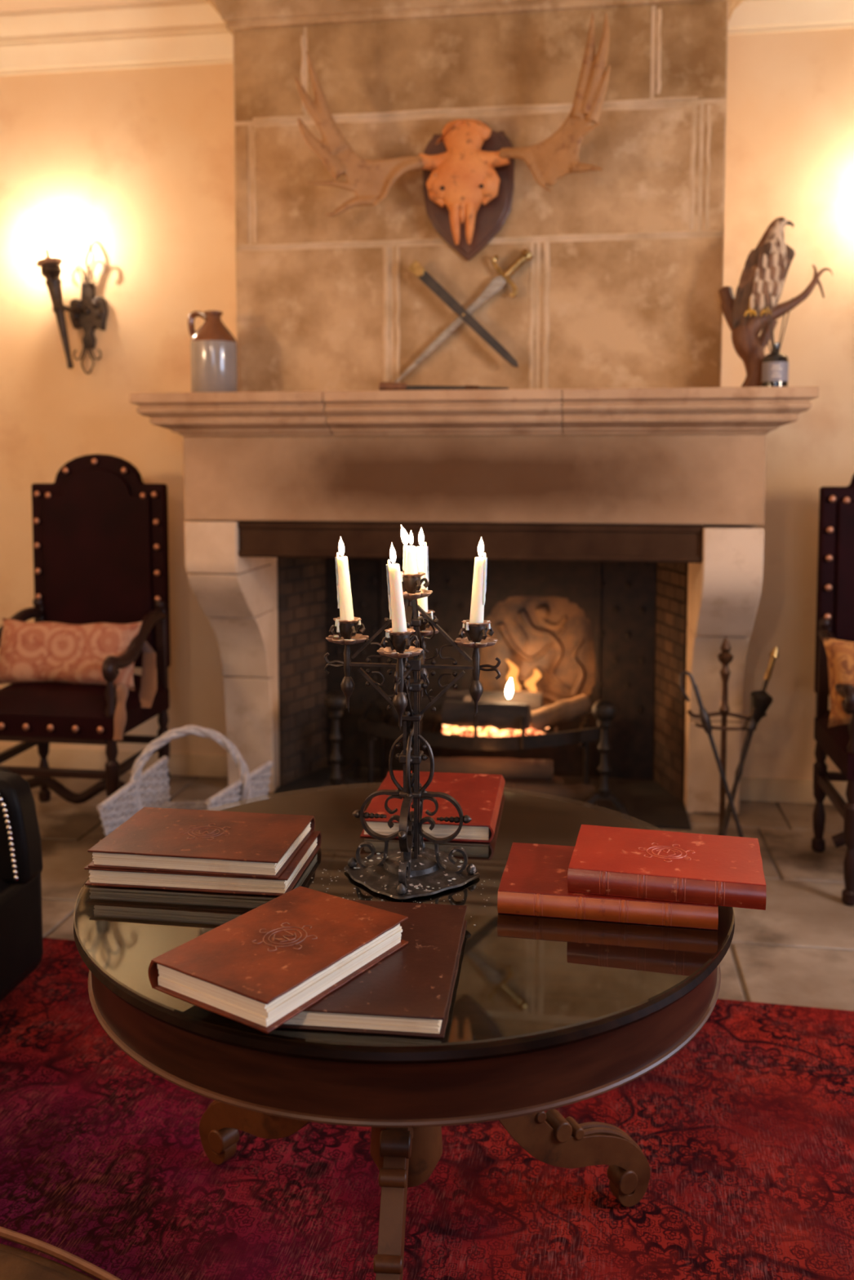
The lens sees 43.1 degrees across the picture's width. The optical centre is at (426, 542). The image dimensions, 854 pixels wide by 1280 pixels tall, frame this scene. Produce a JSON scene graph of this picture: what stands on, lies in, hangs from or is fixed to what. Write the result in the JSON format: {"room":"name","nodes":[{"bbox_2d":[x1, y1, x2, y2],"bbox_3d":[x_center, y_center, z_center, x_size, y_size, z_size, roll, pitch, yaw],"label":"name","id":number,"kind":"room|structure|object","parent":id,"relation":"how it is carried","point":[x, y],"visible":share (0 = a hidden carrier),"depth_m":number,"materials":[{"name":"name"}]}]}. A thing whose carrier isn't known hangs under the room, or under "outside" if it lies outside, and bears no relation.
{"room":"historic interior","nodes":[
{"label":"historic interior","id":0,"kind":"room"},
{"bbox_2d":[0,0,178,12],"bbox_3d":[-0.158,-2.158,1.154,6.300,0.150,7.950,1,4,8],"label":"ceiling","id":1,"kind":"structure","parent":0,"point":[5,5],"depth_m":4.72,"materials":[{"name":"paint"}]},
{"bbox_2d":[0,27,853,779],"bbox_3d":[0.397,-0.631,4.988,5.900,3.470,0.450,1,4,8],"label":"wall","id":2,"kind":"structure","parent":0,"point":[135,165],"depth_m":4.93,"materials":[{"name":"paint"}]},
{"bbox_2d":[35,232,107,374],"bbox_3d":[-1.630,-1.087,4.952,0.311,0.626,0.154,-3,5,-36],"label":"wall sconce","id":3,"kind":"object","parent":2,"relation":"attached to","point":[90,313],"visible":1,"depth_m":4.97,"materials":[{"name":"metal"}]},
{"bbox_2d":[0,746,227,777],"bbox_3d":[-1.710,1.044,5.193,1.710,0.100,0.018,1,4,8],"label":"baseboard","id":4,"kind":"structure","parent":2,"relation":"attached to","point":[179,764],"depth_m":5.16,"materials":[{"name":"stone"}]},
{"bbox_2d":[0,0,233,75],"bbox_3d":[-1.659,-2.253,4.863,1.835,0.215,0.165,1,4,8],"label":"trim","id":5,"kind":"structure","parent":2,"relation":"attached to","point":[180,33],"depth_m":4.82,"materials":[{"name":"paint"}]},
{"bbox_2d":[728,0,853,35],"bbox_3d":[2.236,-2.210,4.282,2.088,0.215,0.165,1,4,8],"label":"trim","id":6,"kind":"structure","parent":2,"relation":"attached to","point":[750,16],"depth_m":4.43,"materials":[{"name":"paint"}]},
{"bbox_2d":[739,777,847,804],"bbox_3d":[2.310,1.089,4.593,1.960,0.100,0.018,1,4,8],"label":"baseboard","id":7,"kind":"structure","parent":2,"relation":"attached to","point":[751,788],"depth_m":4.70,"materials":[{"name":"stone"}]},
{"bbox_2d":[20,773,853,1010],"bbox_3d":[-0.147,1.432,1.498,6.300,0.120,8.100,1,4,8],"label":"floor","id":8,"kind":"structure","parent":0,"point":[798,950],"depth_m":3.73,"materials":[{"name":"beige tile"}]},
{"bbox_2d":[0,453,171,833],"bbox_3d":[-1.439,0.400,4.353,0.652,1.510,0.640,1,4,8],"label":"chair","id":9,"kind":"object","parent":8,"relation":"on","point":[100,531],"visible":0.85,"depth_m":4.56,"materials":[{"name":"leather"}]},
{"bbox_2d":[0,617,156,740],"bbox_3d":[-1.424,0.524,4.290,0.641,0.420,0.332,1,4,14],"label":"cushion","id":10,"kind":"object","parent":9,"relation":"on","point":[35,651],"visible":0.92,"depth_m":4.25,"materials":[{"name":"fabric"}]},
{"bbox_2d":[97,724,272,835],"bbox_3d":[-0.851,0.928,3.877,0.396,0.539,0.597,1,4,15],"label":"wicker basket","id":11,"kind":"object","parent":8,"relation":"on","point":[245,793],"visible":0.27,"depth_m":3.89,"materials":[{"name":"white wicker"}]},
{"bbox_2d":[0,937,853,1279],"bbox_3d":[-0.120,1.375,1.379,3.900,0.009,3.480,1,4,11],"label":"rug","id":12,"kind":"object","parent":8,"relation":"on","point":[744,1134],"visible":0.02,"depth_m":2.22,"materials":[{"name":"red carpet"}]},
{"bbox_2d":[0,767,43,1001],"bbox_3d":[-1.464,0.931,2.885,0.874,0.650,0.680,1,4,8],"label":"armchair","id":13,"kind":"object","parent":12,"relation":"on","point":[21,940],"visible":1,"depth_m":2.82,"materials":[{"name":"leather"}]},
{"bbox_2d":[0,1226,120,1279],"bbox_3d":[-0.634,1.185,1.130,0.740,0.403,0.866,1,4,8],"label":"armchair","id":14,"kind":"object","parent":12,"relation":"on","point":[15,1264],"visible":1,"depth_m":1.46,"materials":[{"name":"leather"}]},
{"bbox_2d":[73,786,734,1279],"bbox_3d":[-0.037,0.952,1.928,1.112,0.738,1.112,4,6,44],"label":"round table","id":15,"kind":"object","parent":12,"relation":"on","point":[546,1013],"visible":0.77,"depth_m":1.56,"materials":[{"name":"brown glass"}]},
{"bbox_2d":[84,831,321,896],"bbox_3d":[-0.393,0.565,1.946,0.358,0.031,0.244,1,4,8],"label":"book","id":16,"kind":"object","parent":15,"relation":"on","point":[286,881],"visible":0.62,"depth_m":1.84,"materials":[{"name":"white paper"}]},
{"bbox_2d":[87,807,315,879],"bbox_3d":[-0.396,0.534,1.943,0.337,0.031,0.244,1,4,9],"label":"book","id":17,"kind":"object","parent":16,"relation":"on","point":[172,840],"visible":1,"depth_m":1.89,"materials":[{"name":"brown leather"}]},
{"bbox_2d":[277,899,466,1038],"bbox_3d":[-0.077,0.597,1.546,0.242,0.027,0.349,1,4,7],"label":"book","id":18,"kind":"object","parent":15,"relation":"on","point":[409,992],"visible":0.57,"depth_m":1.44,"materials":[{"name":"brown leather"}]},
{"bbox_2d":[147,885,408,1033],"bbox_3d":[-0.198,0.566,1.501,0.212,0.041,0.301,3,5,34],"label":"book","id":19,"kind":"object","parent":18,"relation":"on","point":[260,969],"visible":1,"depth_m":1.45,"materials":[{"name":"brown leather"}]},
{"bbox_2d":[324,571,501,899],"bbox_3d":[-0.027,0.317,1.883,0.233,0.534,0.233,-3,5,-36],"label":"candelabra","id":20,"kind":"object","parent":15,"relation":"on","point":[407,872],"visible":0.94,"depth_m":1.87,"materials":[{"name":"black metal"}]},
{"bbox_2d":[334,537,354,620],"bbox_3d":[-0.143,0.065,1.881,0.033,0.149,0.024,-1,4,-8],"label":"taper candle","id":21,"kind":"object","parent":20,"relation":"on","point":[344,602],"visible":0.99,"depth_m":1.88,"materials":[{"name":"beige wax"}]},
{"bbox_2d":[338,622,356,639],"bbox_3d":[-0.139,0.155,1.888,0.033,0.036,0.033,1,4,8],"label":"candle cup","id":22,"kind":"object","parent":20,"relation":"on","point":[346,630],"depth_m":1.87,"materials":[{"name":"metal"}]},
{"bbox_2d":[386,544,407,631],"bbox_3d":[-0.048,0.075,1.751,0.034,0.149,0.025,-3,5,-31],"label":"taper candle","id":23,"kind":"object","parent":20,"relation":"on","point":[396,602],"visible":1,"depth_m":1.74,"materials":[{"name":"beige wax"}]},
{"bbox_2d":[390,634,409,653],"bbox_3d":[-0.044,0.165,1.760,0.033,0.036,0.033,1,4,8],"label":"candle cup","id":24,"kind":"object","parent":20,"relation":"on","point":[399,643],"depth_m":1.75,"materials":[{"name":"metal"}]},
{"bbox_2d":[400,524,417,573],"bbox_3d":[-0.030,0.013,1.861,0.028,0.088,0.024,-1,4,9],"label":"taper candle","id":25,"kind":"object","parent":20,"relation":"on","point":[409,561],"visible":0.99,"depth_m":1.85,"materials":[{"name":"beige wax"}]},
{"bbox_2d":[402,577,420,593],"bbox_3d":[-0.027,0.075,1.865,0.033,0.036,0.033,1,4,8],"label":"candle cup","id":26,"kind":"object","parent":20,"relation":"on","point":[410,584],"depth_m":1.85,"materials":[{"name":"metal"}]},
{"bbox_2d":[416,528,428,612],"bbox_3d":[-0.010,0.052,1.976,0.026,0.158,0.024,1,4,8],"label":"taper candle","id":27,"kind":"object","parent":20,"relation":"on","point":[422,556],"visible":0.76,"depth_m":1.97,"materials":[{"name":"beige wax"}]},
{"bbox_2d":[419,614,430,631],"bbox_3d":[-0.011,0.148,1.983,0.033,0.036,0.033,1,4,8],"label":"candle cup","id":28,"kind":"object","parent":20,"relation":"on","point":[426,627],"depth_m":1.97,"materials":[{"name":"metal"}]},
{"bbox_2d":[467,626,485,642],"bbox_3d":[0.085,0.158,1.855,0.033,0.036,0.033,1,4,8],"label":"candle cup","id":29,"kind":"object","parent":20,"relation":"on","point":[475,633],"depth_m":1.84,"materials":[{"name":"metal"}]},
{"bbox_2d":[469,537,487,623],"bbox_3d":[0.088,0.066,1.847,0.030,0.151,0.024,1,4,13],"label":"taper candle","id":30,"kind":"object","parent":20,"relation":"on","point":[478,588],"visible":1,"depth_m":1.84,"materials":[{"name":"beige wax"}]},
{"bbox_2d":[360,770,505,842],"bbox_3d":[0.021,0.541,2.240,0.260,0.034,0.339,1,4,8],"label":"book","id":31,"kind":"object","parent":15,"relation":"on","point":[479,796],"visible":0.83,"depth_m":2.18,"materials":[{"name":"red leather"}]},
{"bbox_2d":[497,842,718,929],"bbox_3d":[0.301,0.572,1.810,0.343,0.038,0.234,1,4,10],"label":"book","id":32,"kind":"object","parent":15,"relation":"on","point":[534,880],"visible":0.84,"depth_m":1.72,"materials":[{"name":"red leather"}]},
{"bbox_2d":[567,824,765,910],"bbox_3d":[0.396,0.533,1.789,0.303,0.041,0.222,1,4,14],"label":"book","id":33,"kind":"object","parent":32,"relation":"on","point":[720,870],"visible":1,"depth_m":1.73,"materials":[{"name":"red leather"}]},
{"bbox_2d":[129,386,818,830],"bbox_3d":[0.200,0.267,4.588,2.529,1.740,1.170,1,4,8],"label":"fireplace","id":34,"kind":"object","parent":8,"relation":"on","point":[623,546],"visible":0.76,"depth_m":4.25,"materials":[{"name":"stone"}]},
{"bbox_2d":[187,310,237,392],"bbox_3d":[-0.853,-0.756,4.330,0.184,0.339,0.184,-3,5,-36],"label":"jug","id":35,"kind":"object","parent":34,"relation":"on","point":[213,347],"visible":0.84,"depth_m":4.26,"materials":[{"name":"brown ceramic"}]},
{"bbox_2d":[318,690,359,791],"bbox_3d":[-0.357,0.865,4.773,0.222,0.504,0.481,1,4,8],"label":"andiron","id":36,"kind":"object","parent":34,"relation":"on","point":[335,701],"visible":0.96,"depth_m":4.57,"materials":[{"name":"metal"}]},
{"bbox_2d":[323,388,563,435],"bbox_3d":[0.082,-0.494,4.184,0.881,0.162,0.450,1,4,8],"label":"mantel shelf","id":37,"kind":"object","parent":34,"relation":"attached to","point":[534,411],"depth_m":4.01,"materials":[{"name":"stone"}]},
{"bbox_2d":[378,382,508,390],"bbox_3d":[0.061,-0.577,4.001,0.481,0.036,0.035,1,4,8],"label":"crop","id":38,"kind":"object","parent":34,"relation":"on","point":[383,385],"visible":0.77,"depth_m":4.01,"materials":[{"name":"brown wood"}]},
{"bbox_2d":[395,248,533,382],"bbox_3d":[0.125,-0.888,4.344,0.600,0.561,0.054,1,4,8],"label":"sword","id":39,"kind":"object","parent":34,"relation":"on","point":[497,283],"visible":0.98,"depth_m":4.31,"materials":[{"name":"metal"}]},
{"bbox_2d":[358,699,599,786],"bbox_3d":[0.228,0.910,4.750,1.042,0.408,0.410,1,4,8],"label":"grate","id":40,"kind":"object","parent":34,"relation":"on","point":[583,736],"visible":0.67,"depth_m":4.57,"materials":[{"name":"metal"}]},
{"bbox_2d":[392,694,471,723],"bbox_3d":[0.019,0.742,4.808,0.350,0.146,0.116,1,5,19],"label":"log","id":41,"kind":"object","parent":40,"relation":"in","point":[428,715],"visible":0.36,"depth_m":4.76,"materials":[{"name":"brown wood"}]},
{"bbox_2d":[441,724,548,736],"bbox_3d":[0.329,0.807,4.747,0.515,0.064,0.379,1,4,8],"label":"embers","id":42,"kind":"object","parent":40,"relation":"on","point":[492,731],"visible":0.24,"depth_m":4.60,"materials":[{"name":"orange"}]},
{"bbox_2d":[448,725,520,734],"bbox_3d":[0.255,0.803,4.615,0.326,0.030,0.020,1,4,8],"label":"flame","id":43,"kind":"object","parent":42,"relation":"on","point":[455,728],"visible":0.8,"depth_m":4.61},
{"bbox_2d":[441,699,530,730],"bbox_3d":[0.254,0.741,4.623,0.373,0.119,0.122,1,4,12],"label":"log","id":44,"kind":"object","parent":42,"relation":"on","point":[500,716],"visible":0.96,"depth_m":4.58,"materials":[{"name":"brown wood"}]},
{"bbox_2d":[445,688,542,711],"bbox_3d":[0.302,0.718,4.865,0.433,0.107,0.106,1,4,12],"label":"log","id":45,"kind":"object","parent":42,"relation":"on","point":[535,700],"visible":0.44,"depth_m":4.82,"materials":[{"name":"brown wood"}]},
{"bbox_2d":[505,659,541,692],"bbox_3d":[0.438,0.614,4.908,0.163,0.160,0.016,1,4,8],"label":"flame","id":46,"kind":"object","parent":45,"relation":"on","point":[513,673],"visible":0.84,"depth_m":4.91,"materials":[{"name":"orange"}]},
{"bbox_2d":[506,680,512,697],"bbox_3d":[0.359,0.635,4.719,0.028,0.085,0.026,1,4,8],"label":"flame","id":47,"kind":"object","parent":42,"relation":"on","point":[509,687],"visible":1,"depth_m":4.71,"materials":[{"name":"white"}]},
{"bbox_2d":[529,693,591,731],"bbox_3d":[0.569,0.744,4.697,0.296,0.153,0.095,-1,5,-18],"label":"log","id":48,"kind":"object","parent":42,"relation":"on","point":[564,710],"visible":0.89,"depth_m":4.66,"materials":[{"name":"brown wood"}]},
{"bbox_2d":[503,783,514,792],"bbox_3d":[0.093,1.072,4.638,0.563,0.098,0.098,0,4,7],"label":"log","id":49,"kind":"object","parent":34,"relation":"on","point":[508,788],"visible":0.1,"depth_m":4.58,"materials":[{"name":"brown wood"}]},
{"bbox_2d":[504,777,563,784],"bbox_3d":[0.251,1.069,4.739,0.687,0.106,0.102,0,4,6],"label":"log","id":50,"kind":"object","parent":34,"relation":"on","point":[556,780],"visible":0.09,"depth_m":4.68,"materials":[{"name":"brown wood"}]},
{"bbox_2d":[504,782,595,806],"bbox_3d":[0.491,1.074,4.608,0.450,0.103,0.099,0,4,6],"label":"log","id":51,"kind":"object","parent":34,"relation":"on","point":[577,794],"visible":0.48,"depth_m":4.57,"materials":[{"name":"brown wood"}]},
{"bbox_2d":[419,756,553,781],"bbox_3d":[0.249,0.977,4.657,0.585,0.100,0.097,1,4,7],"label":"log","id":52,"kind":"object","parent":51,"relation":"on","point":[511,769],"visible":0.69,"depth_m":4.62,"materials":[{"name":"brown wood"}]},
{"bbox_2d":[581,699,631,821],"bbox_3d":[0.753,0.878,4.607,0.222,0.504,0.481,1,4,8],"label":"andiron","id":53,"kind":"object","parent":34,"relation":"on","point":[604,710],"visible":0.98,"depth_m":4.40,"materials":[{"name":"metal"}]},
{"bbox_2d":[562,386,818,435],"bbox_3d":[0.988,-0.499,4.250,0.887,0.162,0.850,1,4,8],"label":"mantel shelf","id":54,"kind":"object","parent":34,"relation":"attached to","point":[700,411],"depth_m":3.87,"materials":[{"name":"stone"}]},
{"bbox_2d":[754,293,792,386],"bbox_3d":[1.266,-0.733,3.950,0.093,0.350,0.113,-3,5,-32],"label":"reed diffuser","id":55,"kind":"object","parent":34,"relation":"on","point":[775,365],"visible":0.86,"depth_m":3.92,"materials":[{"name":"clear glass"}]},
{"bbox_2d":[718,217,832,386],"bbox_3d":[1.295,-0.879,4.027,0.409,0.655,0.146,1,4,17],"label":"hawk","id":56,"kind":"object","parent":34,"relation":"on","point":[766,268],"visible":0.96,"depth_m":4.01,"materials":[{"name":"brown wood"}]},
{"bbox_2d":[686,637,766,831],"bbox_3d":[1.105,0.765,4.029,0.239,0.830,0.239,-4,6,-41],"label":"stand","id":57,"kind":"object","parent":8,"relation":"on","point":[725,657],"visible":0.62,"depth_m":4.01,"materials":[{"name":"brown metal"}]},
{"bbox_2d":[679,671,743,836],"bbox_3d":[1.059,0.828,3.970,0.272,0.709,0.036,1,4,16],"label":"poker","id":58,"kind":"object","parent":57,"relation":"on","point":[704,718],"visible":0.86,"depth_m":3.96,"materials":[{"name":"metal"}]},
{"bbox_2d":[720,706,756,835],"bbox_3d":[1.138,0.891,3.986,0.142,0.578,0.044,1,4,8],"label":"tongs","id":59,"kind":"object","parent":57,"relation":"hanging from","point":[750,724],"visible":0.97,"depth_m":3.97,"materials":[{"name":"metal"}]},
{"bbox_2d":[717,646,778,835],"bbox_3d":[1.174,0.779,3.997,0.226,0.801,0.084,1,4,8],"label":"brush","id":60,"kind":"object","parent":57,"relation":"on","point":[760,700],"visible":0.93,"depth_m":3.96,"materials":[{"name":"metal"}]},
{"bbox_2d":[810,474,853,906],"bbox_3d":[1.722,0.445,3.750,0.652,1.510,0.640,1,4,8],"label":"chair","id":61,"kind":"object","parent":8,"relation":"on","point":[834,619],"visible":0.91,"depth_m":4.02,"materials":[{"name":"brown wood"}]},
{"bbox_2d":[821,637,853,727],"bbox_3d":[1.649,0.475,3.678,0.601,0.298,0.188,0,4,-1],"label":"cushion","id":62,"kind":"object","parent":61,"relation":"on","point":[840,653],"visible":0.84,"depth_m":3.64,"materials":[{"name":"fabric"}]},
{"bbox_2d":[232,0,728,391],"bbox_3d":[0.208,-1.466,4.521,1.971,1.735,0.404,1,4,8],"label":"wall","id":63,"kind":"structure","parent":0,"point":[623,280],"depth_m":4.32,"materials":[{"name":"stone"}]},
{"bbox_2d":[294,12,609,261],"bbox_3d":[0.102,-1.541,4.188,1.188,0.842,0.298,1,4,8],"label":"skull","id":64,"kind":"object","parent":63,"relation":"attached to","point":[468,168],"visible":1,"depth_m":4.17,"materials":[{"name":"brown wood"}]},
{"bbox_2d":[407,259,518,367],"bbox_3d":[0.148,-0.913,4.335,0.445,0.430,0.090,1,4,8],"label":"scabbard","id":65,"kind":"object","parent":63,"relation":"attached to","point":[415,268],"visible":1,"depth_m":4.30,"materials":[{"name":"black leather"}]},
{"bbox_2d":[207,0,744,35],"bbox_3d":[0.196,-2.207,4.383,2.317,0.235,0.570,1,4,8],"label":"trim","id":66,"kind":"structure","parent":63,"relation":"attached to","point":[237,15],"depth_m":4.31,"materials":[{"name":"paint"}]},
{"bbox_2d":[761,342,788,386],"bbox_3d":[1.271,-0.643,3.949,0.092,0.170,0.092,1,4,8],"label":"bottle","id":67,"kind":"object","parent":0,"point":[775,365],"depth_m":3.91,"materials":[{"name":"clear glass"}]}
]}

